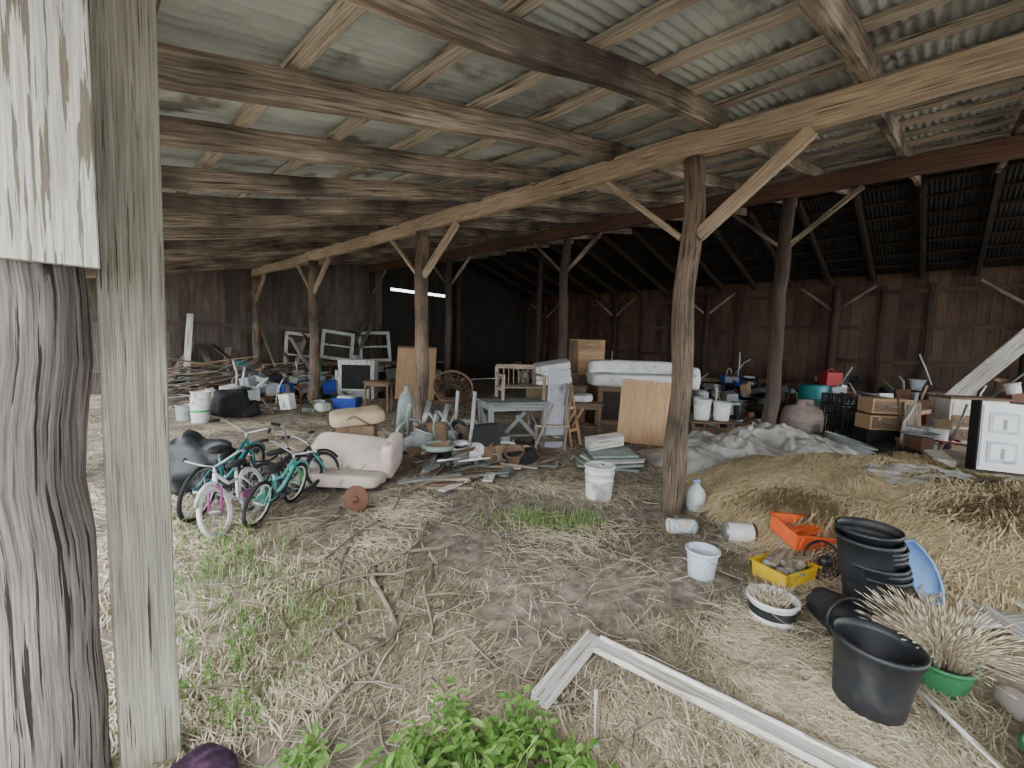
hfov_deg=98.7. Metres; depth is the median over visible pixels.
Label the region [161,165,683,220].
rafter
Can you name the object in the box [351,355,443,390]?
pile
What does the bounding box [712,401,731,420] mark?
plastic bucket
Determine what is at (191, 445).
plastic sheet
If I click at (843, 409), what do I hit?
crates
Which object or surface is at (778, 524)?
plastic crate
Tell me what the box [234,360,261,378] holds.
base cabinet
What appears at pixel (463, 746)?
weeds
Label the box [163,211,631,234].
rafter
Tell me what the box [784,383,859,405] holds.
side table
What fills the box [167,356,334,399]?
pile
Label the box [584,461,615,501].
plastic bucket
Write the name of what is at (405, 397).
gas cylinder
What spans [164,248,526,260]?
rafter
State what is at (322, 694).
grass tuft
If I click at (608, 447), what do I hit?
boards
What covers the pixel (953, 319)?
wall
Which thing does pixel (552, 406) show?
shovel
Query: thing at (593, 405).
side table
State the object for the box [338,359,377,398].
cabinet
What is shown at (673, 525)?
paint can
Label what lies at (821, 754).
door frame piece
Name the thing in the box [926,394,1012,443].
dresser
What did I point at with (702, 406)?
plastic bucket
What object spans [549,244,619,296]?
rafter
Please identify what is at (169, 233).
rafter
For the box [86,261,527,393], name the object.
wall
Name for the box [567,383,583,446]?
folding chair
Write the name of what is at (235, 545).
grass tuft
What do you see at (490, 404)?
work table
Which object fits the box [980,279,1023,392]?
timber post
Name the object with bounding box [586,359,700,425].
upholstered sofa
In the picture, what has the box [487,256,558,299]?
rafter
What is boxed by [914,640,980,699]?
tub
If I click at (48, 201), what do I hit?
header board
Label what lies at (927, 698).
rod
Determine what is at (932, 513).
heap
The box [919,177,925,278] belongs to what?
rafter
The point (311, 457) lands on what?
bicycle
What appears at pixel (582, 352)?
dresser
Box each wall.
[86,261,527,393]
[525,265,1023,410]
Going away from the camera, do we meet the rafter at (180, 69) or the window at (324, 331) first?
the rafter at (180, 69)
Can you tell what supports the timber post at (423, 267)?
on the ground
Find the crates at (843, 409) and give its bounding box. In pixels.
[820,392,889,436]
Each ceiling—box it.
[156,0,1023,226]
[462,158,1023,297]
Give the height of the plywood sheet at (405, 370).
1.472 m
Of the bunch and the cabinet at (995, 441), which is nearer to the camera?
the bunch
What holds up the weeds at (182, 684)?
on the ground
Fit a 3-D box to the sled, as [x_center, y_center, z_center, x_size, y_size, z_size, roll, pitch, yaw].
[2.645,1.223,2.861,0.140,0.356,0.284,1,5,-11]
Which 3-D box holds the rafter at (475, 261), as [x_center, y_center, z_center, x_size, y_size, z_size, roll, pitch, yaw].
[-0.074,-4.653,19.857,0.080,1.385,4.741,7,7,44]
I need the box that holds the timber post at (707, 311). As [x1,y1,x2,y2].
[694,292,735,384]
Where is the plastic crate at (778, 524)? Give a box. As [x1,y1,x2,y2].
[769,511,836,551]
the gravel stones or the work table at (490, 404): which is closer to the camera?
the gravel stones
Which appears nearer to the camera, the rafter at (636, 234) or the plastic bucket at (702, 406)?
the plastic bucket at (702, 406)
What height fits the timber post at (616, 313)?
3.740 m
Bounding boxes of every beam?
[251,31,1023,276]
[368,133,1023,272]
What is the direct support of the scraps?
on the ground
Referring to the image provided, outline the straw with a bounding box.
[86,395,1023,767]
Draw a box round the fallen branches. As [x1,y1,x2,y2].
[175,484,801,767]
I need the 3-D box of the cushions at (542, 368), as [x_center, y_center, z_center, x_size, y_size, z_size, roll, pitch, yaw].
[0.837,-0.235,9.148,0.812,0.602,0.551,2,5,0]
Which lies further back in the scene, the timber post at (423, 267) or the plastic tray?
the timber post at (423, 267)
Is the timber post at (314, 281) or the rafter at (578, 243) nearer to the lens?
the timber post at (314, 281)
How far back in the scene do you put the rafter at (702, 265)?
14.69 m
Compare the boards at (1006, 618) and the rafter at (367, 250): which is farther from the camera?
the rafter at (367, 250)
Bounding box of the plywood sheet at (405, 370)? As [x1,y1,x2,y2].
[395,346,436,399]
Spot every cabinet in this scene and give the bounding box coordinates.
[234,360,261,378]
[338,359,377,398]
[965,400,1023,473]
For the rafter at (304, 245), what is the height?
2.699 m
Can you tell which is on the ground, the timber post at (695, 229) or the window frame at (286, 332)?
the timber post at (695, 229)
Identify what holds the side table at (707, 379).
on the ground
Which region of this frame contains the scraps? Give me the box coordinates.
[394,455,560,495]
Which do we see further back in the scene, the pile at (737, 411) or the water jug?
the pile at (737, 411)
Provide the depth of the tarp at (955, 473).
4.08 m
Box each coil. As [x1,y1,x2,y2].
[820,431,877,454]
[875,443,923,457]
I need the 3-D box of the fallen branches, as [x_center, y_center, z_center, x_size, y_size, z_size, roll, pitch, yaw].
[-0.561,1.232,3.189,5.290,0.154,3.534,2,5,1]
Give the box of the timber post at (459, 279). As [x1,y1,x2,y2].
[455,265,461,380]
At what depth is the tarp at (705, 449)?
5.94 m
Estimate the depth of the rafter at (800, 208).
11.54 m
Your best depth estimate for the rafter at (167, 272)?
12.23 m
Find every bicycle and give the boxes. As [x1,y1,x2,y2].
[176,418,270,522]
[182,445,264,538]
[200,422,322,498]
[241,439,319,527]
[244,430,339,502]
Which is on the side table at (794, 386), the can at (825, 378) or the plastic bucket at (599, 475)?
the can at (825, 378)
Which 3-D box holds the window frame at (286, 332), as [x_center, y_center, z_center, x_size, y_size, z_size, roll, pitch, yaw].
[-6.961,-0.936,14.364,0.262,1.570,1.043,7,7,44]
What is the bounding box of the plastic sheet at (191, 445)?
[169,429,240,495]
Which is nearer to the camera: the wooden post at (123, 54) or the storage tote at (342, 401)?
the wooden post at (123, 54)
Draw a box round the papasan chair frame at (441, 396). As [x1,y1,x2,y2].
[433,370,473,404]
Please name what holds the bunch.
in the tub at (952, 684)
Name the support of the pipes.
on the ground
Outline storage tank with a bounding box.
[780,399,828,433]
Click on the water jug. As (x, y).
(695, 494)
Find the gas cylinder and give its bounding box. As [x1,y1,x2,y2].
[395,384,412,432]
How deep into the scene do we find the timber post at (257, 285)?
13.21 m
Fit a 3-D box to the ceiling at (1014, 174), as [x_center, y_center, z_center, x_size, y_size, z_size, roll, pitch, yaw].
[7.165,-3.932,12.994,22.400,1.302,4.900,7,7,44]
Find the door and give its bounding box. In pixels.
[544,369,569,447]
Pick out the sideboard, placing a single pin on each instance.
(577, 388)
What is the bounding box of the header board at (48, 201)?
[0,0,99,268]
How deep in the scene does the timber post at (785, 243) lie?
6.92 m
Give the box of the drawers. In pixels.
[849,396,915,447]
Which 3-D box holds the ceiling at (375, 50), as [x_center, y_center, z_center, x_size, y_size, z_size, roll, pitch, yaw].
[0.941,-2.957,6.675,22.400,2.575,12.900,7,7,44]
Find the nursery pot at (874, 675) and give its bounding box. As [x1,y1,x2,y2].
[830,616,931,726]
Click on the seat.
(365, 461)
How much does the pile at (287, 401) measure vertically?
0.598 m
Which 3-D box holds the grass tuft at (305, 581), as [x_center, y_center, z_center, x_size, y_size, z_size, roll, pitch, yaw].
[-1.230,1.294,2.550,1.195,0.113,1.299,7,7,44]
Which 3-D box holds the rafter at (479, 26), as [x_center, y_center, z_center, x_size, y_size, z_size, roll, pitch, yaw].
[2.790,-2.562,4.933,0.150,2.680,12.784,7,7,44]
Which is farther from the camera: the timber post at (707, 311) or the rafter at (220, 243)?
the timber post at (707, 311)
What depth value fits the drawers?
7.90 m
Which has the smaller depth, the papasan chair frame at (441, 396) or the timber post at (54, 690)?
the timber post at (54, 690)
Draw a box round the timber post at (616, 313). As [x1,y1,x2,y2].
[596,298,635,359]
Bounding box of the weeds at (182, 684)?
[172,512,263,739]
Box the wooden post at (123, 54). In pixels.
[87,0,181,767]
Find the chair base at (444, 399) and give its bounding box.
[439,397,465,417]
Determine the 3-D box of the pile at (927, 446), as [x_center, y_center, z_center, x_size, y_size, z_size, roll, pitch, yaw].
[6.821,0.767,7.224,0.898,1.102,1.301,7,7,44]
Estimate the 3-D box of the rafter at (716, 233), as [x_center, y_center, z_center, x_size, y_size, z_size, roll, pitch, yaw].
[6.696,-3.844,13.315,0.080,1.385,4.741,7,7,44]
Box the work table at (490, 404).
[476,398,550,448]
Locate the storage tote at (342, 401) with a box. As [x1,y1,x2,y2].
[332,395,361,409]
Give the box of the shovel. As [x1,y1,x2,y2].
[523,404,553,447]
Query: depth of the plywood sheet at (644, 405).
7.63 m
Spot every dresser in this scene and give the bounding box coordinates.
[569,339,604,414]
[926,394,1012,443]
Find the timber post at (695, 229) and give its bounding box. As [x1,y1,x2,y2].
[606,127,817,515]
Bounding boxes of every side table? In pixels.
[362,380,393,412]
[569,401,603,434]
[701,377,721,398]
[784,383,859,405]
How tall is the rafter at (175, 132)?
2.688 m
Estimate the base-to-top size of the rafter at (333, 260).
2.685 m
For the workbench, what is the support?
on the ground
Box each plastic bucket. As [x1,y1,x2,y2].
[174,403,190,421]
[189,390,211,423]
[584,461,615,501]
[685,541,720,581]
[693,398,712,420]
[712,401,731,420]
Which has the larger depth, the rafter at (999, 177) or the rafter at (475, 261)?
the rafter at (475, 261)
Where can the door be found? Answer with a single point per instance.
(557, 379)
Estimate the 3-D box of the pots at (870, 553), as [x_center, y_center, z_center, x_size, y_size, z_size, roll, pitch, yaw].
[2.313,1.201,2.844,0.422,0.535,0.435,7,7,44]
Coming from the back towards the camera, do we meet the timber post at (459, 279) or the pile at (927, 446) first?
the timber post at (459, 279)
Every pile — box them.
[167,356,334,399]
[170,379,298,407]
[226,358,346,401]
[259,384,330,413]
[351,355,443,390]
[386,390,536,474]
[514,351,612,382]
[689,373,750,416]
[699,352,944,410]
[701,387,760,427]
[814,366,935,427]
[878,404,966,451]
[895,394,968,467]
[917,354,1023,404]
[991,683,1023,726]
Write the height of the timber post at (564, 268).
4.058 m
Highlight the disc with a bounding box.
[343,485,368,511]
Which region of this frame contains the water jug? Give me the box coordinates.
[685,479,705,512]
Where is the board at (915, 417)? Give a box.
[903,402,920,445]
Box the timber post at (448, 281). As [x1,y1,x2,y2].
[433,255,471,397]
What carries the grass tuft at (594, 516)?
on the ground
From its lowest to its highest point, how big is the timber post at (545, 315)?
3.737 m
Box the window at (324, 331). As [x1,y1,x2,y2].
[320,321,391,360]
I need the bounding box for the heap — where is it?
[684,451,1023,634]
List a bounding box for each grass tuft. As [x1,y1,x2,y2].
[100,522,341,662]
[113,597,355,757]
[150,581,367,766]
[174,516,338,651]
[190,554,414,681]
[195,567,519,763]
[446,506,536,548]
[491,495,571,535]
[544,504,621,540]
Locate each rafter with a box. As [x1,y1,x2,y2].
[84,252,505,269]
[85,256,487,273]
[85,259,469,277]
[157,41,797,206]
[159,115,746,215]
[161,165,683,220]
[162,192,661,228]
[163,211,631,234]
[163,225,600,239]
[163,235,573,249]
[164,242,548,256]
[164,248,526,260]
[343,0,853,197]
[470,259,543,300]
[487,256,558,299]
[506,252,578,298]
[527,248,598,297]
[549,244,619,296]
[574,239,642,295]
[601,233,667,293]
[632,228,675,275]
[666,222,723,290]
[705,215,756,288]
[747,207,791,286]
[794,0,921,185]
[796,199,831,284]
[853,194,874,281]
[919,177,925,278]
[975,167,1004,275]
[995,110,1023,172]
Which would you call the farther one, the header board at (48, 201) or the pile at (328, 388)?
the pile at (328, 388)
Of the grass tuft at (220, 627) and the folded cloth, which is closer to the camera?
the grass tuft at (220, 627)
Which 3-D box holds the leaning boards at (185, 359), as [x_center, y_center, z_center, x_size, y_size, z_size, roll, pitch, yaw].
[-7.814,-0.954,12.873,1.210,2.033,5.427,7,7,44]
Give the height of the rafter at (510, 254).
1.385 m
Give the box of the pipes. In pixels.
[422,400,450,427]
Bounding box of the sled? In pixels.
[904,539,944,605]
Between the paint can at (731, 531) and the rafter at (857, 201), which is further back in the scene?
the rafter at (857, 201)
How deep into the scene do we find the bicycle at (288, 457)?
4.52 m
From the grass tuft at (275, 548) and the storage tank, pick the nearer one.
the grass tuft at (275, 548)
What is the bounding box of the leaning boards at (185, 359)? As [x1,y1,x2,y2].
[166,313,334,389]
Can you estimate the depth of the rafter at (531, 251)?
17.87 m
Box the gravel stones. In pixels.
[216,456,885,762]
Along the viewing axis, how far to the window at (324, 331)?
15.61 m
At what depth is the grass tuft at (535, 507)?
4.09 m
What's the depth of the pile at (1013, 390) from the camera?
9.39 m
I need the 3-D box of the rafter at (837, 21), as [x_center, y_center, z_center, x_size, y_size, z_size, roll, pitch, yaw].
[3.546,-2.482,4.199,0.145,2.709,12.780,7,7,44]
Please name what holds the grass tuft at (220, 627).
on the ground
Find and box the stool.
[329,405,384,436]
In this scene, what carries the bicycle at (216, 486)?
on the ground
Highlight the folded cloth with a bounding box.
[574,393,592,401]
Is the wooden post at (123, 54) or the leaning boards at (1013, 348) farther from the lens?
the leaning boards at (1013, 348)
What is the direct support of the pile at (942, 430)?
on the ground
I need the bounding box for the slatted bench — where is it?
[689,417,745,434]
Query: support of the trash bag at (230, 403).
on the ground
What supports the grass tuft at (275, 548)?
on the ground
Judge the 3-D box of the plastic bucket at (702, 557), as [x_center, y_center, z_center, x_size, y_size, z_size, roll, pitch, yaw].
[1.348,1.266,3.126,0.236,0.200,0.236,3,5,15]
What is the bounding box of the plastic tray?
[748,547,821,589]
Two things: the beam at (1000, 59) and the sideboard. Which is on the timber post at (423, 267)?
the beam at (1000, 59)
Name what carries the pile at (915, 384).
on the ground
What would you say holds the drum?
on the ground
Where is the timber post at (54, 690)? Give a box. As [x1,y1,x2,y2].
[0,259,111,767]
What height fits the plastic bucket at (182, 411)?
0.300 m
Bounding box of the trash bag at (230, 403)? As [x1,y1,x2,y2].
[210,388,260,417]
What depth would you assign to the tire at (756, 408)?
10.34 m
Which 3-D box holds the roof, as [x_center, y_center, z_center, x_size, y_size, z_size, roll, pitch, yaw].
[2.644,-3.023,8.284,22.200,2.429,16.606,7,7,44]
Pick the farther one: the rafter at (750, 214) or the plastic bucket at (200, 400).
the rafter at (750, 214)
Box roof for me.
[156,0,1023,294]
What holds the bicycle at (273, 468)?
on the ground
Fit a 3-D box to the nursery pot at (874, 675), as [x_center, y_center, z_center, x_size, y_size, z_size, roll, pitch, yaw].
[1.665,1.318,2.019,0.356,0.329,0.356,7,7,44]
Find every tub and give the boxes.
[741,572,811,629]
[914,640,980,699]
[1018,731,1023,752]
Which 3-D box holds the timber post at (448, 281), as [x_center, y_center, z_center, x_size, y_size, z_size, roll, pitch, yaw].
[-1.857,-1.596,12.890,1.876,4.060,0.251,7,7,44]
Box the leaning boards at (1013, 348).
[943,328,1023,396]
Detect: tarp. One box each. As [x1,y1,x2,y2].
[636,422,861,481]
[856,462,1015,484]
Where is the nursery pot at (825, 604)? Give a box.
[806,587,871,637]
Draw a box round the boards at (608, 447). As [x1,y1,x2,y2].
[576,432,644,472]
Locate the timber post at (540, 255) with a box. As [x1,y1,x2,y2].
[534,252,543,362]
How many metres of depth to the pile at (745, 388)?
11.28 m
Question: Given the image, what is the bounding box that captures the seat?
[288,432,402,488]
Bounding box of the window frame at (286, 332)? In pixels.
[284,331,309,375]
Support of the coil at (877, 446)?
on the ground
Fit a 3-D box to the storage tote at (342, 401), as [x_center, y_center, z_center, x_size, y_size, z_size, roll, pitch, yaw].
[-3.795,0.431,10.137,0.554,0.345,0.414,2,5,0]
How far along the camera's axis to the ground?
3.09 m
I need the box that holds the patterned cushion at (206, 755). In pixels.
[170,742,237,767]
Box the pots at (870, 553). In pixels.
[834,516,913,620]
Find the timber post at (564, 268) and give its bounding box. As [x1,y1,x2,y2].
[534,232,602,358]
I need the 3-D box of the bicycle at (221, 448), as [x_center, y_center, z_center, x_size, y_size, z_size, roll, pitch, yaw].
[-2.612,0.743,4.099,0.550,0.796,1.219,3,5,17]
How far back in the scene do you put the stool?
5.53 m
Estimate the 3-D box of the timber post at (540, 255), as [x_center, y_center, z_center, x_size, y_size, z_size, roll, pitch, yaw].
[0.941,-2.187,15.728,0.240,4.925,0.244,7,7,44]
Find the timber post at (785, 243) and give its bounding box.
[731,184,864,425]
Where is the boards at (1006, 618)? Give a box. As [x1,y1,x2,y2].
[944,587,1023,641]
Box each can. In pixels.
[666,518,697,533]
[721,521,757,542]
[819,368,842,385]
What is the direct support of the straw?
on the ground
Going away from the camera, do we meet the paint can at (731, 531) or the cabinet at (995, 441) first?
the paint can at (731, 531)
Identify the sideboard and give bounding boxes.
[525,382,587,423]
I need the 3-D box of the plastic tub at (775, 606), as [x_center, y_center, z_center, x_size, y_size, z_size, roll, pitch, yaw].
[1.585,1.319,2.674,0.350,0.201,0.329,7,7,44]
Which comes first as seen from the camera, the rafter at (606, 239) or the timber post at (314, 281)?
the timber post at (314, 281)
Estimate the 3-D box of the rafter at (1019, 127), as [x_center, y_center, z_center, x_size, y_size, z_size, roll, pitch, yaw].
[4.304,-2.392,3.466,0.151,2.701,12.781,7,7,44]
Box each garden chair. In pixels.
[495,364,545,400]
[528,383,572,449]
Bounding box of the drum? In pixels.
[797,384,829,402]
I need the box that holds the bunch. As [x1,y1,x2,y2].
[853,585,1023,699]
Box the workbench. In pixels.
[305,361,396,384]
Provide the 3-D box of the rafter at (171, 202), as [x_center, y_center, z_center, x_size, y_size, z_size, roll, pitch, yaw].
[-0.207,-2.913,7.831,0.158,2.700,12.780,7,7,44]
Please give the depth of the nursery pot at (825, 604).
2.54 m
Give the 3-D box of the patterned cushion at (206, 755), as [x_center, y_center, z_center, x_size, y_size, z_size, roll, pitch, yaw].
[-1.088,1.363,1.497,0.200,0.113,0.244,4,5,21]
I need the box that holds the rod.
[917,688,1004,767]
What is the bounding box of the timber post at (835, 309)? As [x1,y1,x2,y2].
[801,285,877,371]
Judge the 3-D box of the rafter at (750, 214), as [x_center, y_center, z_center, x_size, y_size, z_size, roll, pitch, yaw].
[7.449,-3.754,12.588,0.080,1.385,4.741,7,7,44]
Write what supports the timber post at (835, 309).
on the ground
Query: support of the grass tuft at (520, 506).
on the ground
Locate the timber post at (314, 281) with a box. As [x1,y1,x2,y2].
[296,255,330,404]
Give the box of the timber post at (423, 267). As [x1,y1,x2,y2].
[390,222,459,431]
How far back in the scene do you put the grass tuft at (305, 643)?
2.02 m
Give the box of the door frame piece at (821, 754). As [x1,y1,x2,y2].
[531,629,877,767]
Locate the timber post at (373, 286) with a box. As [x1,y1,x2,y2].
[366,271,385,358]
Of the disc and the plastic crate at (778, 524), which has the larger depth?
the disc
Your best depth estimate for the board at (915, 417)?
7.75 m
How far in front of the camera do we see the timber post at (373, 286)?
15.87 m
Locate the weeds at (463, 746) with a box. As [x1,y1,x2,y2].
[263,676,618,767]
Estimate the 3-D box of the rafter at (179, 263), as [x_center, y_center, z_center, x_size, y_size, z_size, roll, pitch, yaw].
[-4.725,-3.463,12.194,0.156,2.669,12.787,7,7,44]
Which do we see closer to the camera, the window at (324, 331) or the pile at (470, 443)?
the pile at (470, 443)
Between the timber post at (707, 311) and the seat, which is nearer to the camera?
the seat
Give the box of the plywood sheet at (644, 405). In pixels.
[617,378,670,445]
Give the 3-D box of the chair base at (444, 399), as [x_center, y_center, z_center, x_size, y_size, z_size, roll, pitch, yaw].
[-1.313,0.514,9.682,0.600,0.390,0.600,7,7,44]
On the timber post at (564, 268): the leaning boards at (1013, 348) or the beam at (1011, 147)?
the beam at (1011, 147)
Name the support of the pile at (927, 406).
on the ground
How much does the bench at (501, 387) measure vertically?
0.538 m
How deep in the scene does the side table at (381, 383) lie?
9.74 m
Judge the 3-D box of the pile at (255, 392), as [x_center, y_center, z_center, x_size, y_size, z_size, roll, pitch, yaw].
[-6.280,0.252,10.091,2.459,0.792,1.489,0,5,-18]
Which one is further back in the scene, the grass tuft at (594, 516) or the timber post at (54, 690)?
the grass tuft at (594, 516)
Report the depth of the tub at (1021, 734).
1.69 m
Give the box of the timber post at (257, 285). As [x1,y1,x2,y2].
[250,273,265,365]
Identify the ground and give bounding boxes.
[86,377,1023,767]
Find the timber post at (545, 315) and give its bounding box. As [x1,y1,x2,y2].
[531,303,558,361]
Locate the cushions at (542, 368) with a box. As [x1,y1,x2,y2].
[533,358,571,384]

